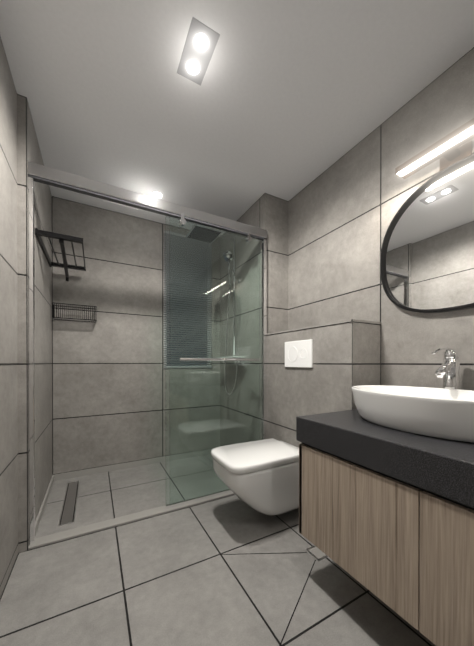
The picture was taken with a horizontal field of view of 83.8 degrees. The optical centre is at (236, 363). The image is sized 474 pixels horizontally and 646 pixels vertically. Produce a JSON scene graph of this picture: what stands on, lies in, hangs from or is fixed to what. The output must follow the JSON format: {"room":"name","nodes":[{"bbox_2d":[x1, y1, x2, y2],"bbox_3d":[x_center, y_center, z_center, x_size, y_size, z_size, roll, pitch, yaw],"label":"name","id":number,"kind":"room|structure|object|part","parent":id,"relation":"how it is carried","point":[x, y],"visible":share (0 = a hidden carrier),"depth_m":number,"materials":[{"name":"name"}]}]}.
{"room":"bathroom","nodes":[
{"label":"bathroom","id":0,"kind":"room"},
{"bbox_2d":[0,37,17,597],"bbox_3d":[-0.487,-0.198,0.071,0.100,2.350,2.860,0,0,-28],"label":"wall","id":1,"kind":"structure","parent":0,"point":[8,360],"depth_m":1.21,"materials":[{"name":"tile"}]},
{"bbox_2d":[17,94,52,552],"bbox_3d":[-1.392,-0.205,1.787,0.140,2.350,1.020,0,0,-28],"label":"wall","id":2,"kind":"structure","parent":0,"point":[28,148],"depth_m":1.54,"materials":[{"name":"tile"}]},
{"bbox_2d":[35,475,53,535],"bbox_3d":[-1.315,0.945,1.809,0.012,0.050,0.838,0,0,-28],"label":"skirt","id":3,"kind":"object","parent":2,"relation":"attached to","point":[42,508],"depth_m":1.75,"materials":[{"name":"grey stone"}]},
{"bbox_2d":[35,228,85,281],"bbox_3d":[-1.220,-0.720,1.873,0.245,0.160,0.600,0,0,-28],"label":"shelf","id":4,"kind":"object","parent":2,"relation":"attached to","point":[65,265],"visible":1,"depth_m":1.73,"materials":[{"name":"black metal"}]},
{"bbox_2d":[28,161,266,549],"bbox_3d":[-0.435,-0.047,1.764,1.520,2.035,0.130,0,0,-28],"label":"shower enclosure","id":5,"kind":"object","parent":2,"relation":"attached to","point":[216,331],"visible":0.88,"depth_m":1.85,"materials":[{"name":"clear glass"}]},
{"bbox_3d":[-0.144,-0.015,1.919,0.740,1.910,0.008,0,0,-28],"label":"glass door","id":6,"kind":"part","parent":5,"relation":"part of","materials":[{"name":"clear glass"}]},
{"bbox_3d":[-0.128,-0.030,1.930,0.620,0.022,0.130,0,0,-28],"label":"rail handle","id":7,"kind":"part","parent":5,"relation":"part of","materials":[{"name":"silver metal"}]},
{"bbox_2d":[52,196,165,474],"bbox_3d":[-0.920,-0.208,2.565,1.430,2.350,0.100,0,0,-28],"label":"wall","id":8,"kind":"structure","parent":0,"point":[108,387],"depth_m":2.38,"materials":[{"name":"tile"}]},
{"bbox_2d":[52,302,96,321],"bbox_3d":[-1.349,-0.424,2.206,0.311,0.122,0.123,0,0,-28],"label":"shelf","id":9,"kind":"object","parent":8,"relation":"attached to","point":[62,306],"visible":1,"depth_m":2.18,"materials":[{"name":"black metal"}]},
{"bbox_2d":[0,462,435,645],"bbox_3d":[0.106,1.023,0.976,2.000,0.100,3.880,0,0,-28],"label":"floor","id":10,"kind":"structure","parent":0,"point":[173,578],"depth_m":1.17,"materials":[{"name":"tile"}]},
{"bbox_2d":[59,481,78,525],"bbox_3d":[-1.185,0.968,1.881,0.080,0.004,0.640,0,0,-28],"label":"linear drain","id":11,"kind":"object","parent":10,"relation":"on","point":[67,516],"visible":1,"depth_m":1.81,"materials":[{"name":"silver metal"}]},
{"bbox_2d":[54,456,165,480],"bbox_3d":[-0.854,0.943,2.542,1.520,0.050,0.012,0,0,-28],"label":"skirt","id":12,"kind":"object","parent":10,"relation":"on","point":[74,474],"visible":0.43,"depth_m":2.37,"materials":[{"name":"grey tile"}]},
{"bbox_2d":[219,546,327,645],"bbox_3d":[0.421,0.971,1.340,0.902,0.003,0.504,0,0,-28],"label":"drain","id":13,"kind":"object","parent":10,"relation":"on","point":[318,554],"visible":0.56,"depth_m":1.34,"materials":[{"name":"silver metal"}]},
{"bbox_3d":[0.421,0.971,1.362,0.090,0.002,0.090,0,0,-28],"label":"frame","id":14,"kind":"part","parent":13,"relation":"part of","materials":[{"name":"silver metal"}]},
{"bbox_2d":[0,0,473,223],"bbox_3d":[0.106,-1.427,0.967,2.000,0.100,3.880,0,0,-28],"label":"ceiling","id":15,"kind":"structure","parent":0,"point":[287,100],"depth_m":1.30,"materials":[{"name":"paint"}]},
{"bbox_2d":[101,199,138,209],"bbox_3d":[-0.986,-1.376,2.252,0.300,0.010,0.100,0,0,-28],"label":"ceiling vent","id":16,"kind":"object","parent":15,"relation":"in","point":[119,204],"visible":0.21,"depth_m":2.28,"materials":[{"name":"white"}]},
{"bbox_2d":[151,191,162,198],"bbox_3d":[-0.652,-1.378,2.160,0.096,0.006,0.096,0,0,-28],"label":"recessed light","id":17,"kind":"object","parent":15,"relation":"in","point":[157,194],"visible":0.96,"depth_m":2.15,"materials":[{"name":"white"}]},
{"bbox_2d":[177,17,219,85],"bbox_3d":[-0.178,-1.375,1.177,0.120,0.006,0.230,0,0,-28],"label":"recessed light","id":18,"kind":"object","parent":15,"relation":"in","point":[199,46],"visible":1,"depth_m":1.16,"materials":[{"name":"grey"}]},
{"bbox_2d":[237,193,379,447],"bbox_3d":[0.297,-0.206,2.260,0.240,2.350,1.795,0,0,-28],"label":"wall","id":19,"kind":"structure","parent":0,"point":[346,357],"depth_m":1.82,"materials":[{"name":"tile"}]},
{"bbox_2d":[211,438,298,515],"bbox_3d":[0.156,0.721,1.650,0.590,0.372,0.376,0,0,-28],"label":"toilet","id":20,"kind":"object","parent":19,"relation":"attached to","point":[261,476],"visible":0.88,"depth_m":1.50,"materials":[{"name":"white ceramic"}]},
{"bbox_3d":[0.123,0.554,1.632,0.515,0.039,0.376,0,0,-28],"label":"lid","id":21,"kind":"part","parent":20,"relation":"part of","materials":[{"name":"white ceramic"}]},
{"bbox_2d":[285,339,312,367],"bbox_3d":[0.409,-0.065,1.784,0.014,0.180,0.270,0,0,-28],"label":"flush plate","id":22,"kind":"object","parent":19,"relation":"attached to","point":[299,354],"visible":1,"depth_m":1.76,"materials":[{"name":"white plastic"}]},
{"bbox_2d":[266,319,380,334],"bbox_3d":[0.526,-0.234,1.830,0.245,0.012,0.830,0,0,-28],"label":"ledge","id":23,"kind":"object","parent":19,"relation":"on","point":[351,320],"depth_m":1.55,"materials":[{"name":"tile"}]},
{"bbox_2d":[267,321,380,335],"bbox_3d":[0.527,-0.226,1.832,0.241,0.004,0.826,0,0,-28],"label":"trim","id":24,"kind":"structure","parent":19,"relation":"attached to","point":[328,325],"depth_m":1.54,"materials":[{"name":"black"}]},
{"bbox_2d":[288,47,473,390],"bbox_3d":[0.942,-0.203,1.423,0.100,2.350,3.880,0,0,-28],"label":"wall","id":25,"kind":"structure","parent":0,"point":[343,210],"depth_m":1.54,"materials":[{"name":"tile"}]},
{"bbox_2d":[296,347,473,645],"bbox_3d":[0.932,0.353,0.667,0.640,0.843,1.595,0,0,-28],"label":"bathroom vanity","id":26,"kind":"object","parent":25,"relation":"attached to","point":[386,495],"visible":1,"depth_m":0.84,"materials":[{"name":"brown wood"}]},
{"bbox_2d":[296,409,473,507],"bbox_3d":[0.932,0.300,0.667,0.640,0.110,1.595,0,0,-28],"label":"countertop","id":27,"kind":"structure","parent":26,"relation":"on","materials":[{"name":"black stone"}]},
{"bbox_2d":[351,385,473,442],"bbox_3d":[0.745,0.175,1.023,0.410,0.134,0.630,0,0,-28],"label":"basin","id":28,"kind":"object","parent":27,"relation":"on","point":[445,414],"depth_m":0.92,"materials":[{"name":"white ceramic"}]},
{"bbox_2d":[432,347,459,389],"bbox_3d":[0.891,0.086,1.136,0.186,0.313,0.072,0,0,-28],"label":"tap","id":29,"kind":"object","parent":27,"relation":"on","point":[449,370],"depth_m":1.14,"materials":[{"name":"silver metal"}]},
{"bbox_2d":[380,154,473,312],"bbox_3d":[0.986,-0.572,1.202,0.032,0.660,0.690,0,0,-28],"label":"mirror","id":30,"kind":"object","parent":25,"relation":"attached to","point":[427,258],"visible":1,"depth_m":1.27,"materials":[{"name":"black mirror"}]},
{"bbox_2d":[395,118,473,178],"bbox_3d":[0.992,-0.942,1.061,0.155,0.060,0.620,0,0,-28],"label":"lamp","id":31,"kind":"object","parent":25,"relation":"attached to","point":[447,150],"visible":0.85,"depth_m":1.17,"materials":[{"name":"white painted metal"},{"name":"frosted white plastic"}]},
{"bbox_3d":[0.952,-0.944,1.182,0.090,0.020,0.040,0,0,-28],"label":"arm","id":32,"kind":"part","parent":31,"relation":"part of"},
{"bbox_3d":[-0.520,-1.353,2.777,0.520,0.060,0.100,0,0,-28],"label":"wall","id":33,"kind":"structure","parent":0,"visible":0},
{"bbox_2d":[164,230,165,368],"bbox_3d":[-0.521,-0.633,2.782,0.920,1.780,0.096,0,0,-28],"label":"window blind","id":34,"kind":"object","parent":33,"relation":"attached to","point":[164,299],"visible":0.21,"depth_m":2.64,"materials":[{"name":"white"}]}
]}

